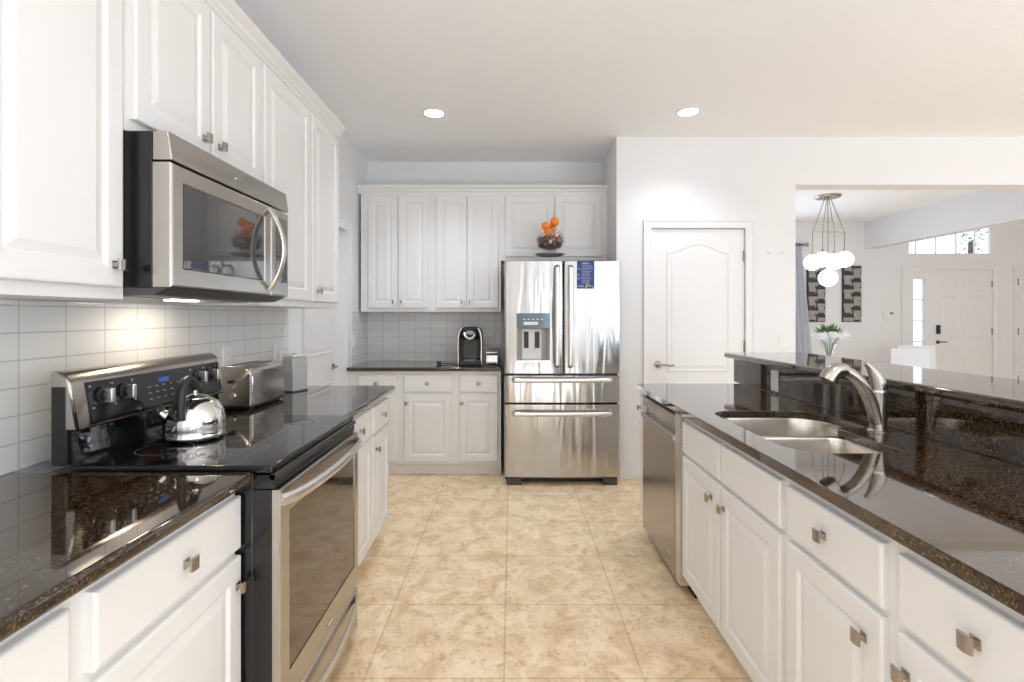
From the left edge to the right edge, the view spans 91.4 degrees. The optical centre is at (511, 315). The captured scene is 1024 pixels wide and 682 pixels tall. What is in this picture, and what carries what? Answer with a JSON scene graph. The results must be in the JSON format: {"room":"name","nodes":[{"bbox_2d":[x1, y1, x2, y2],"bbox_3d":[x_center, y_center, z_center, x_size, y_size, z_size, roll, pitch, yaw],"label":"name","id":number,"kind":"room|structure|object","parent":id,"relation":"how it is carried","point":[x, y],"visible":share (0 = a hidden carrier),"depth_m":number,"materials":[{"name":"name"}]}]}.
{"room":"kitchen","nodes":[
{"label":"kitchen","id":0,"kind":"room"},
{"bbox_2d":[0,134,366,475],"bbox_3d":[-1.435,-0.065,0.135,0.120,2.810,9.470,0,0,0],"label":"wall","id":1,"kind":"structure","parent":0,"point":[352,166],"depth_m":4.17,"materials":[{"name":"paint"}]},
{"bbox_2d":[0,0,127,299],"bbox_3d":[-1.192,-0.573,0.966,0.346,1.055,0.812,0,0,0],"label":"upper cabinet","id":2,"kind":"object","parent":1,"relation":"attached to","point":[61,61],"visible":1,"depth_m":1.16,"materials":[{"name":"paint"}]},
{"bbox_2d":[0,300,367,475],"bbox_3d":[-1.371,0.192,2.481,0.008,0.471,4.562,0,0,0],"label":"tiled wall","id":3,"kind":"structure","parent":1,"relation":"attached to","point":[38,339],"depth_m":1.62,"materials":[{"name":"white tile"}]},
{"bbox_2d":[222,345,231,366],"bbox_3d":[-1.363,0.198,2.400,0.008,0.116,0.072,0,0,0],"label":"wall outlet","id":4,"kind":"object","parent":3,"relation":"attached to","point":[226,349],"visible":0.86,"depth_m":2.39,"materials":[{"name":"white plastic"}]},
{"bbox_2d":[274,343,280,360],"bbox_3d":[-1.363,0.215,2.915,0.008,0.116,0.072,0,0,0],"label":"wall outlet","id":5,"kind":"object","parent":3,"relation":"attached to","point":[277,346],"visible":0.86,"depth_m":2.91,"materials":[{"name":"white plastic"}]},
{"bbox_2d":[353,334,355,347],"bbox_3d":[-1.363,0.220,4.345,0.008,0.116,0.072,0,0,0],"label":"wall outlet","id":6,"kind":"object","parent":3,"relation":"attached to","point":[354,336],"visible":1,"depth_m":4.33,"materials":[{"name":"white plastic"}]},
{"bbox_2d":[123,0,260,180],"bbox_3d":[-1.192,-0.806,1.740,0.346,0.587,0.732,0,0,0],"label":"upper cabinet","id":7,"kind":"object","parent":1,"relation":"attached to","point":[187,74],"visible":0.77,"depth_m":1.64,"materials":[{"name":"paint"}]},
{"bbox_2d":[123,131,287,302],"bbox_3d":[-1.115,-0.281,1.734,0.494,0.457,0.721,0,0,0],"label":"microwave","id":8,"kind":"object","parent":7,"relation":"attached to","point":[198,227],"visible":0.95,"depth_m":1.49,"materials":[{"name":"silver metal"}]},
{"bbox_2d":[188,58,338,308],"bbox_3d":[-1.192,-0.573,2.584,0.346,1.055,0.952,0,0,0],"label":"upper cabinet","id":9,"kind":"object","parent":1,"relation":"attached to","point":[300,153],"visible":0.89,"depth_m":2.52,"materials":[{"name":"paint"}]},
{"bbox_2d":[204,0,344,137],"bbox_3d":[-1.058,-1.126,1.788,0.074,0.068,2.575,0,0,0],"label":"crown molding","id":10,"kind":"structure","parent":9,"relation":"attached to","point":[228,11],"depth_m":2.18,"materials":[{"name":"paint"}]},
{"bbox_2d":[308,309,337,385],"bbox_3d":[-1.443,0.314,3.765,0.084,2.037,0.790,0,0,0],"label":"door","id":11,"kind":"structure","parent":1,"relation":"in","point":[322,323],"depth_m":3.82,"materials":[{"name":"paint"}]},
{"bbox_2d":[302,215,351,385],"bbox_3d":[-1.365,0.273,3.765,0.020,2.135,0.980,0,0,0],"label":"trim","id":12,"kind":"structure","parent":1,"relation":"attached to","point":[345,224],"depth_m":4.18,"materials":[{"name":"paint"}]},
{"bbox_2d":[367,162,601,455],"bbox_3d":[-0.207,-0.065,4.820,2.336,2.810,0.100,0,0,0],"label":"wall","id":13,"kind":"structure","parent":0,"point":[378,173],"depth_m":4.77,"materials":[{"name":"paint"}]},
{"bbox_2d":[361,194,432,311],"bbox_3d":[-1.025,-0.569,4.590,0.640,1.062,0.341,0,0,0],"label":"upper cabinet","id":14,"kind":"object","parent":13,"relation":"attached to","point":[396,229],"visible":0.92,"depth_m":4.45,"materials":[{"name":"paint"}]},
{"bbox_2d":[356,185,608,194],"bbox_3d":[-0.257,-1.126,4.458,2.231,0.068,0.074,0,0,0],"label":"crown molding","id":15,"kind":"structure","parent":14,"relation":"attached to","point":[361,189],"depth_m":4.45,"materials":[{"name":"paint"}]},
{"bbox_2d":[368,312,501,360],"bbox_3d":[-0.731,0.194,4.766,1.272,0.466,0.008,0,0,0],"label":"tiled wall","id":16,"kind":"structure","parent":13,"relation":"attached to","point":[415,336],"depth_m":4.76,"materials":[{"name":"white tile"}]},
{"bbox_2d":[383,334,390,345],"bbox_3d":[-1.183,0.230,4.758,0.072,0.116,0.008,0,0,0],"label":"wall outlet","id":17,"kind":"object","parent":16,"relation":"attached to","point":[386,337],"visible":1,"depth_m":4.75,"materials":[{"name":"white plastic"}]},
{"bbox_2d":[433,194,501,311],"bbox_3d":[-0.400,-0.569,4.590,0.611,1.062,0.341,0,0,0],"label":"upper cabinet","id":18,"kind":"object","parent":13,"relation":"attached to","point":[467,265],"visible":0.97,"depth_m":4.45,"materials":[{"name":"paint"}]},
{"bbox_2d":[501,194,607,263],"bbox_3d":[0.383,-0.797,4.603,0.953,0.605,0.315,0,0,0],"label":"upper cabinet","id":19,"kind":"object","parent":13,"relation":"attached to","point":[582,227],"visible":0.82,"depth_m":4.45,"materials":[{"name":"paint"}]},
{"bbox_2d":[330,456,751,681],"bbox_3d":[4.250,1.390,1.650,11.700,0.100,12.700,0,0,0],"label":"floor","id":20,"kind":"structure","parent":0,"point":[466,577],"depth_m":2.39,"materials":[{"name":"tile"}]},
{"bbox_2d":[0,598,69,681],"bbox_3d":[-1.040,0.900,0.596,0.651,0.879,0.532,0,0,0],"label":"base cabinet","id":21,"kind":"object","parent":20,"relation":"on","point":[39,651],"visible":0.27,"depth_m":0.79,"materials":[{"name":"paint"}]},
{"bbox_2d":[0,472,250,642],"bbox_3d":[-1.044,0.444,0.839,0.663,0.032,1.077,0,0,0],"label":"countertop","id":22,"kind":"structure","parent":21,"relation":"on","point":[61,533],"depth_m":1.05,"materials":[{"name":"brown stone"}]},
{"bbox_2d":[70,493,247,681],"bbox_3d":[-1.040,0.900,1.118,0.651,0.879,0.512,0,0,0],"label":"base cabinet","id":23,"kind":"object","parent":20,"relation":"on","point":[171,612],"visible":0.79,"depth_m":1.09,"materials":[{"name":"paint"}]},
{"bbox_2d":[51,353,361,681],"bbox_3d":[-0.938,0.747,1.734,0.704,1.187,0.714,0,0,0],"label":"electric range","id":24,"kind":"object","parent":20,"relation":"on","point":[298,551],"visible":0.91,"depth_m":1.54,"materials":[{"name":"black metal"}]},
{"bbox_2d":[151,376,225,443],"bbox_3d":[-1.077,0.306,1.695,0.196,0.213,0.194,0,0,0],"label":"kettle","id":25,"kind":"object","parent":24,"relation":"on","point":[198,416],"visible":1,"depth_m":1.63,"materials":[{"name":"metal"}]},
{"bbox_2d":[70,415,352,472],"bbox_3d":[-0.940,0.424,1.735,0.560,0.020,0.712,0,0,0],"label":"cooktop","id":26,"kind":"object","parent":24,"relation":"in","point":[250,443],"depth_m":1.55,"materials":[{"name":"black glass"}]},
{"bbox_2d":[353,407,371,565],"bbox_3d":[-1.040,0.900,2.384,0.651,0.879,0.576,0,0,0],"label":"base cabinet","id":27,"kind":"object","parent":20,"relation":"on","point":[363,426],"visible":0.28,"depth_m":2.52,"materials":[{"name":"paint"}]},
{"bbox_2d":[224,386,394,416],"bbox_3d":[-1.044,0.444,2.588,0.663,0.032,0.988,0,0,0],"label":"countertop","id":28,"kind":"structure","parent":27,"relation":"on","point":[317,400],"depth_m":2.49,"materials":[{"name":"brown stone"}]},
{"bbox_2d":[218,360,283,409],"bbox_3d":[-1.260,0.327,2.420,0.170,0.202,0.360,0,0,0],"label":"toaster","id":29,"kind":"object","parent":28,"relation":"on","point":[248,385],"visible":0.88,"depth_m":2.28,"materials":[{"name":"silver metal"}]},
{"bbox_2d":[282,353,307,392],"bbox_3d":[-1.238,0.320,2.858,0.084,0.217,0.114,0,0,22],"label":"canister","id":30,"kind":"object","parent":28,"relation":"on","point":[295,364],"visible":0.94,"depth_m":2.81,"materials":[{"name":"white ceramic"}]},
{"bbox_2d":[349,371,398,473],"bbox_3d":[-1.163,0.900,4.452,0.415,0.879,0.616,0,0,0],"label":"base cabinet","id":31,"kind":"object","parent":20,"relation":"on","point":[356,378],"visible":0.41,"depth_m":4.17,"materials":[{"name":"paint"}]},
{"bbox_2d":[346,361,502,370],"bbox_3d":[-0.727,0.444,4.461,1.297,0.032,0.618,0,0,0],"label":"countertop","id":32,"kind":"structure","parent":31,"relation":"on","point":[368,365],"depth_m":4.24,"materials":[{"name":"brown stone"}]},
{"bbox_2d":[457,327,482,365],"bbox_3d":[-0.360,0.261,4.409,0.228,0.335,0.262,0,0,0],"label":"coffee maker","id":33,"kind":"object","parent":32,"relation":"on","point":[469,339],"visible":1,"depth_m":4.32,"materials":[{"name":"black plastic"}]},
{"bbox_2d":[486,348,498,364],"bbox_3d":[-0.166,0.354,4.403,0.118,0.139,0.114,0,0,0],"label":"pod holder","id":34,"kind":"object","parent":32,"relation":"on","point":[492,357],"visible":1,"depth_m":4.35,"materials":[{"name":"silver metal"}]},
{"bbox_2d":[369,397,388,542],"bbox_3d":[-1.040,0.900,2.856,0.651,0.879,0.368,0,0,0],"label":"base cabinet","id":35,"kind":"object","parent":20,"relation":"on","point":[379,437],"visible":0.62,"depth_m":2.82,"materials":[{"name":"paint"}]},
{"bbox_2d":[398,371,456,473],"bbox_3d":[-0.710,0.900,4.452,0.490,0.879,0.616,0,0,0],"label":"base cabinet","id":36,"kind":"object","parent":20,"relation":"on","point":[426,399],"visible":0.83,"depth_m":4.17,"materials":[{"name":"paint"}]},
{"bbox_2d":[456,371,501,473],"bbox_3d":[-0.277,0.900,4.452,0.377,0.879,0.616,0,0,0],"label":"base cabinet","id":37,"kind":"object","parent":20,"relation":"on","point":[478,393],"visible":0.88,"depth_m":4.17,"materials":[{"name":"paint"}]},
{"bbox_2d":[504,261,619,484],"bbox_3d":[0.402,0.454,4.316,0.917,1.773,0.877,0,0,0],"label":"refrigerator","id":38,"kind":"object","parent":20,"relation":"on","point":[562,340],"visible":1,"depth_m":3.94,"materials":[{"name":"grey metal"}]},
{"bbox_2d":[535,252,564,256],"bbox_3d":[0.318,-0.466,4.130,0.250,0.092,0.250,0,0,0],"label":"dish","id":39,"kind":"object","parent":38,"relation":"on","point":[543,254],"visible":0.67,"depth_m":4.06,"materials":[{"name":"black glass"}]},
{"bbox_3d":[0.318,-0.600,4.130,0.236,0.200,0.236,0,0,0],"label":"glass bowl","id":40,"kind":"object","parent":39,"relation":"on","visible":0},
{"bbox_2d":[541,222,549,229],"bbox_3d":[0.282,-0.742,4.120,0.072,0.071,0.071,0,0,0],"label":"orange","id":41,"kind":"object","parent":40,"relation":"in","point":[544,225],"visible":0.79,"depth_m":4.09,"materials":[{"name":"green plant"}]},
{"bbox_2d":[542,241,548,246],"bbox_3d":[0.275,-0.590,4.070,0.053,0.051,0.052,0,0,0],"label":"plum","id":42,"kind":"object","parent":40,"relation":"in","point":[544,243],"visible":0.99,"depth_m":4.05,"materials":[{"name":"food"}]},
{"bbox_2d":[544,228,552,236],"bbox_3d":[0.299,-0.682,4.080,0.074,0.073,0.073,0,0,0],"label":"orange","id":43,"kind":"object","parent":40,"relation":"in","point":[548,232],"visible":0.98,"depth_m":4.05,"materials":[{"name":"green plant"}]},
{"bbox_2d":[550,217,558,226],"bbox_3d":[0.355,-0.777,4.130,0.076,0.075,0.075,0,0,0],"label":"orange","id":44,"kind":"object","parent":40,"relation":"in","point":[554,221],"visible":1,"depth_m":4.10,"materials":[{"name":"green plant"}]},
{"bbox_2d":[556,236,561,241],"bbox_3d":[0.387,-0.626,4.086,0.053,0.051,0.052,0,0,0],"label":"plum","id":45,"kind":"object","parent":40,"relation":"in","point":[558,239],"visible":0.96,"depth_m":4.07,"materials":[{"name":"purple food"}]},
{"bbox_2d":[577,261,593,288],"bbox_3d":[0.584,-0.325,3.934,0.136,0.217,0.008,0,0,0],"label":"leaflet","id":46,"kind":"object","parent":38,"relation":"attached to","point":[585,269],"visible":1,"depth_m":3.94,"materials":[{"name":"blue paper"}]},
{"bbox_2d":[637,393,645,513],"bbox_3d":[1.097,0.900,3.091,0.646,0.879,0.078,0,0,0],"label":"base cabinet","id":47,"kind":"object","parent":20,"relation":"on","point":[642,407],"visible":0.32,"depth_m":3.08,"materials":[{"name":"paint"}]},
{"bbox_2d":[641,395,696,597],"bbox_3d":[1.095,0.904,2.709,0.610,0.872,0.674,0,0,0],"label":"dishwasher","id":48,"kind":"object","parent":20,"relation":"on","point":[663,453],"visible":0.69,"depth_m":2.63,"materials":[{"name":"grey metal"}]},
{"bbox_2d":[683,418,788,681],"bbox_3d":[1.097,0.900,1.922,0.646,0.879,0.888,0,0,0],"label":"base cabinet","id":49,"kind":"object","parent":20,"relation":"on","point":[735,536],"visible":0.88,"depth_m":1.77,"materials":[{"name":"paint"}]},
{"bbox_2d":[637,384,1023,615],"bbox_3d":[1.118,0.444,1.732,0.670,0.032,2.865,0,0,0],"label":"countertop","id":50,"kind":"structure","parent":49,"relation":"on","point":[960,510],"depth_m":1.30,"materials":[{"name":"brown stone"}]},
{"bbox_2d":[723,418,879,452],"bbox_3d":[1.125,0.560,1.907,0.512,0.200,0.727,0,0,0],"label":"sink","id":51,"kind":"object","parent":50,"relation":"in","point":[795,433],"visible":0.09,"depth_m":2.17,"materials":[{"name":"silver metal"}]},
{"bbox_2d":[818,362,889,432],"bbox_3d":[1.276,0.299,1.862,0.253,0.258,0.072,0,0,0],"label":"faucet","id":52,"kind":"object","parent":50,"relation":"on","point":[874,395],"visible":1,"depth_m":1.84,"materials":[{"name":"silver metal"}]},
{"bbox_2d":[787,479,898,681],"bbox_3d":[1.097,0.900,1.268,0.646,0.879,0.420,0,0,0],"label":"base cabinet","id":53,"kind":"object","parent":20,"relation":"on","point":[843,572],"visible":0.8,"depth_m":1.23,"materials":[{"name":"paint"}]},
{"bbox_2d":[891,348,931,368],"bbox_3d":[4.859,0.880,6.237,0.525,0.921,0.440,0,0,-24],"label":"dining chair","id":54,"kind":"object","parent":20,"relation":"on","point":[907,357],"visible":0.19,"depth_m":6.32,"materials":[{"name":"white leather"}]},
{"bbox_2d":[898,345,936,368],"bbox_3d":[5.709,0.880,6.892,0.440,0.921,0.525,0,0,12],"label":"dining chair","id":55,"kind":"object","parent":20,"relation":"on","point":[921,347],"visible":0.08,"depth_m":7.08,"materials":[{"name":"white leather"}]},
{"bbox_2d":[890,543,1023,681],"bbox_3d":[1.097,0.900,0.829,0.646,0.879,0.458,0,0,0],"label":"base cabinet","id":56,"kind":"object","parent":20,"relation":"on","point":[950,630],"visible":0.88,"depth_m":0.92,"materials":[{"name":"paint"}]},
{"bbox_3d":[3.790,0.958,6.150,1.580,0.765,1.100,0,0,0],"label":"dining table","id":57,"kind":"object","parent":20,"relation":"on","visible":0},
{"bbox_3d":[3.874,0.450,6.100,0.200,0.250,0.200,0,0,0],"label":"flower vase","id":58,"kind":"object","parent":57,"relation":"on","visible":0},
{"bbox_2d":[810,324,848,355],"bbox_3d":[3.870,0.304,6.101,0.430,0.454,0.378,0,0,0],"label":"flower bouquet","id":59,"kind":"object","parent":58,"relation":"in","point":[831,332],"visible":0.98,"depth_m":6.02,"materials":[{"name":"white plant"}]},
{"bbox_2d":[602,142,613,260],"bbox_3d":[0.921,-0.065,4.485,0.120,2.810,0.570,0,0,0],"label":"wall","id":60,"kind":"structure","parent":0,"point":[608,161],"depth_m":4.35,"materials":[{"name":"paint"}]},
{"bbox_2d":[234,0,1023,161],"bbox_3d":[4.250,-1.520,0.085,11.700,0.100,9.570,0,0,0],"label":"ceiling","id":61,"kind":"structure","parent":0,"point":[496,68],"depth_m":2.98,"materials":[{"name":"white paint"}]},
{"bbox_2d":[421,108,446,117],"bbox_3d":[-0.561,-1.467,3.620,0.180,0.006,0.180,0,0,0],"label":"recessed light","id":62,"kind":"object","parent":61,"relation":"in","point":[428,112],"visible":1,"depth_m":3.61,"materials":[{"name":"paint"}]},
{"bbox_2d":[675,107,701,116],"bbox_3d":[1.273,-1.467,3.600,0.180,0.006,0.180,0,0,0],"label":"recessed light","id":63,"kind":"object","parent":61,"relation":"in","point":[687,111],"visible":1,"depth_m":3.59,"materials":[{"name":"paint"}]},
{"bbox_2d":[614,137,1023,466],"bbox_3d":[5.481,-0.410,4.185,9.239,3.500,0.170,0,0,0],"label":"wall","id":64,"kind":"structure","parent":0,"point":[656,178],"depth_m":4.10,"materials":[{"name":"paint"}]},
{"bbox_2d":[617,467,639,479],"bbox_3d":[0.971,1.290,4.093,0.219,0.100,0.014,0,0,0],"label":"baseboard","id":65,"kind":"structure","parent":64,"relation":"attached to","point":[626,473],"depth_m":4.09,"materials":[{"name":"paint"}]},
{"bbox_2d":[651,229,745,383],"bbox_3d":[1.536,0.310,4.102,0.771,2.044,0.091,0,0,0],"label":"door","id":66,"kind":"structure","parent":64,"relation":"in","point":[697,275],"depth_m":4.11,"materials":[{"name":"paint"}]},
{"bbox_2d":[643,220,753,383],"bbox_3d":[1.531,0.278,4.090,0.902,2.125,0.020,0,0,0],"label":"trim","id":67,"kind":"structure","parent":64,"relation":"attached to","point":[748,225],"depth_m":4.09,"materials":[{"name":"paint"}]},
{"bbox_2d":[738,383,1023,466],"bbox_3d":[1.533,0.807,1.750,0.120,1.066,3.000,0,0,0],"label":"wall","id":68,"kind":"structure","parent":0,"point":[738,383],"depth_m":1.83,"materials":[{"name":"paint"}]},
{"bbox_2d":[724,352,1023,411],"bbox_3d":[1.657,0.256,1.780,0.525,0.032,3.060,0,0,0],"label":"bar","id":69,"kind":"object","parent":68,"relation":"on","point":[1005,393],"visible":0.99,"depth_m":1.92,"materials":[{"name":"brown stone"}]},
{"bbox_2d":[734,359,1023,465],"bbox_3d":[1.463,0.351,1.760,0.020,0.154,3.020,0,0,0],"label":"backsplash","id":70,"kind":"structure","parent":68,"relation":"attached to","point":[995,432],"depth_m":1.77,"materials":[{"name":"brown stone"}]},
{"bbox_2d":[771,369,777,391],"bbox_3d":[1.449,0.356,2.757,0.008,0.116,0.072,0,0,0],"label":"wall outlet","id":71,"kind":"object","parent":70,"relation":"attached to","point":[774,373],"visible":1,"depth_m":2.75,"materials":[{"name":"white plastic"}]},
{"bbox_2d":[796,190,980,221],"bbox_3d":[3.750,-1.520,6.135,3.500,0.100,3.730,0,0,0],"label":"ceiling","id":72,"kind":"structure","parent":0,"point":[853,205],"depth_m":6.48,"materials":[{"name":"white paint"}]},
{"bbox_2d":[803,193,853,286],"bbox_3d":[3.896,-0.915,6.140,0.604,1.110,0.387,0,0,-35],"label":"chandelier","id":73,"kind":"object","parent":72,"relation":"hanging from","point":[834,261],"visible":1,"depth_m":6.06,"materials":[{"name":"white glass"}]},
{"bbox_2d":[796,221,1023,378],"bbox_3d":[6.215,-0.410,7.830,7.771,3.500,0.060,0,0,0],"label":"wall","id":74,"kind":"structure","parent":0,"point":[881,267],"depth_m":7.80,"materials":[{"name":"paint"}]},
{"bbox_2d":[806,267,825,321],"bbox_3d":[4.740,-0.344,7.777,0.280,0.872,0.045,0,0,0],"label":"wall art","id":75,"kind":"object","parent":74,"relation":"attached to","point":[815,292],"visible":0.88,"depth_m":7.76},
{"bbox_2d":[842,266,861,321],"bbox_3d":[5.295,-0.344,7.777,0.290,0.872,0.045,0,0,0],"label":"wall art","id":76,"kind":"object","parent":74,"relation":"attached to","point":[851,275],"visible":0.98,"depth_m":7.76},
{"bbox_2d":[883,311,893,317],"bbox_3d":[5.872,-0.020,7.788,0.165,0.110,0.024,0,0,0],"label":"thermostat","id":77,"kind":"object","parent":74,"relation":"attached to","point":[886,314],"visible":1,"depth_m":7.78,"materials":[{"name":"white plastic"}]},
{"bbox_2d":[913,279,923,344],"bbox_3d":[6.360,0.237,7.840,0.180,1.645,0.040,0,0,0],"label":"window","id":78,"kind":"structure","parent":74,"relation":"in","point":[922,280],"depth_m":7.84,"materials":[{"name":"paint"}]},
{"bbox_2d":[901,266,997,376],"bbox_3d":[6.820,0.278,7.790,1.490,2.125,0.020,0,0,0],"label":"trim","id":79,"kind":"structure","parent":74,"relation":"attached to","point":[994,269],"depth_m":7.79,"materials":[{"name":"paint"}]},
{"bbox_2d":[909,228,990,253],"bbox_3d":[6.850,-1.214,7.840,1.300,0.493,0.040,0,0,0],"label":"window","id":80,"kind":"structure","parent":74,"relation":"in","point":[989,229],"depth_m":7.83,"materials":[{"name":"paint"}]},
{"bbox_2d":[934,270,992,375],"bbox_3d":[7.043,0.307,7.795,0.913,2.050,0.099,0,0,0],"label":"door","id":81,"kind":"structure","parent":74,"relation":"in","point":[963,330],"depth_m":7.80,"materials":[{"name":"paint"}]},
{"bbox_2d":[1013,266,1023,379],"bbox_3d":[8.293,0.278,7.790,0.945,2.125,0.020,0,0,0],"label":"trim","id":82,"kind":"structure","parent":74,"relation":"attached to","point":[1015,268],"depth_m":7.79,"materials":[{"name":"paint"}]},
{"bbox_2d":[1018,270,1023,379],"bbox_3d":[8.291,0.307,7.816,0.813,2.050,0.056,0,0,0],"label":"door","id":83,"kind":"structure","parent":74,"relation":"in","point":[1020,272],"depth_m":7.80,"materials":[{"name":"paint"}]},
{"bbox_3d":[3.590,-1.099,7.733,1.980,0.069,0.134,0,0,0],"label":"curtain rod","id":84,"kind":"object","parent":74,"relation":"attached to","visible":0},
{"bbox_2d":[796,243,811,353],"bbox_3d":[4.450,0.095,7.700,0.500,2.450,0.090,0,0,0],"label":"curtain","id":85,"kind":"object","parent":84,"relation":"hanging from","point":[803,340],"visible":0.28,"depth_m":7.69,"materials":[{"name":"fabric"}]},
{"bbox_2d":[864,190,1023,248],"bbox_3d":[5.580,-1.603,6.035,0.160,1.115,3.530,0,0,0],"label":"beam","id":86,"kind":"structure","parent":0,"point":[982,209],"depth_m":6.29,"materials":[{"name":"paint"}]},
{"label":"outside","id":87,"kind":"structure","parent":0,"visible":0},
{"bbox_3d":[5.000,1.865,0.000,50.000,0.150,60.000,0,0,0],"label":"ground","id":88,"kind":"structure","parent":87,"visible":0},
{"bbox_2d":[951,230,987,252],"bbox_3d":[9.666,-0.258,10.479,0.530,4.117,0.784,0,0,0],"label":"tree","id":89,"kind":"object","parent":88,"relation":"on","point":[970,244],"visible":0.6,"depth_m":10.47,"materials":[{"name":"green plant"}]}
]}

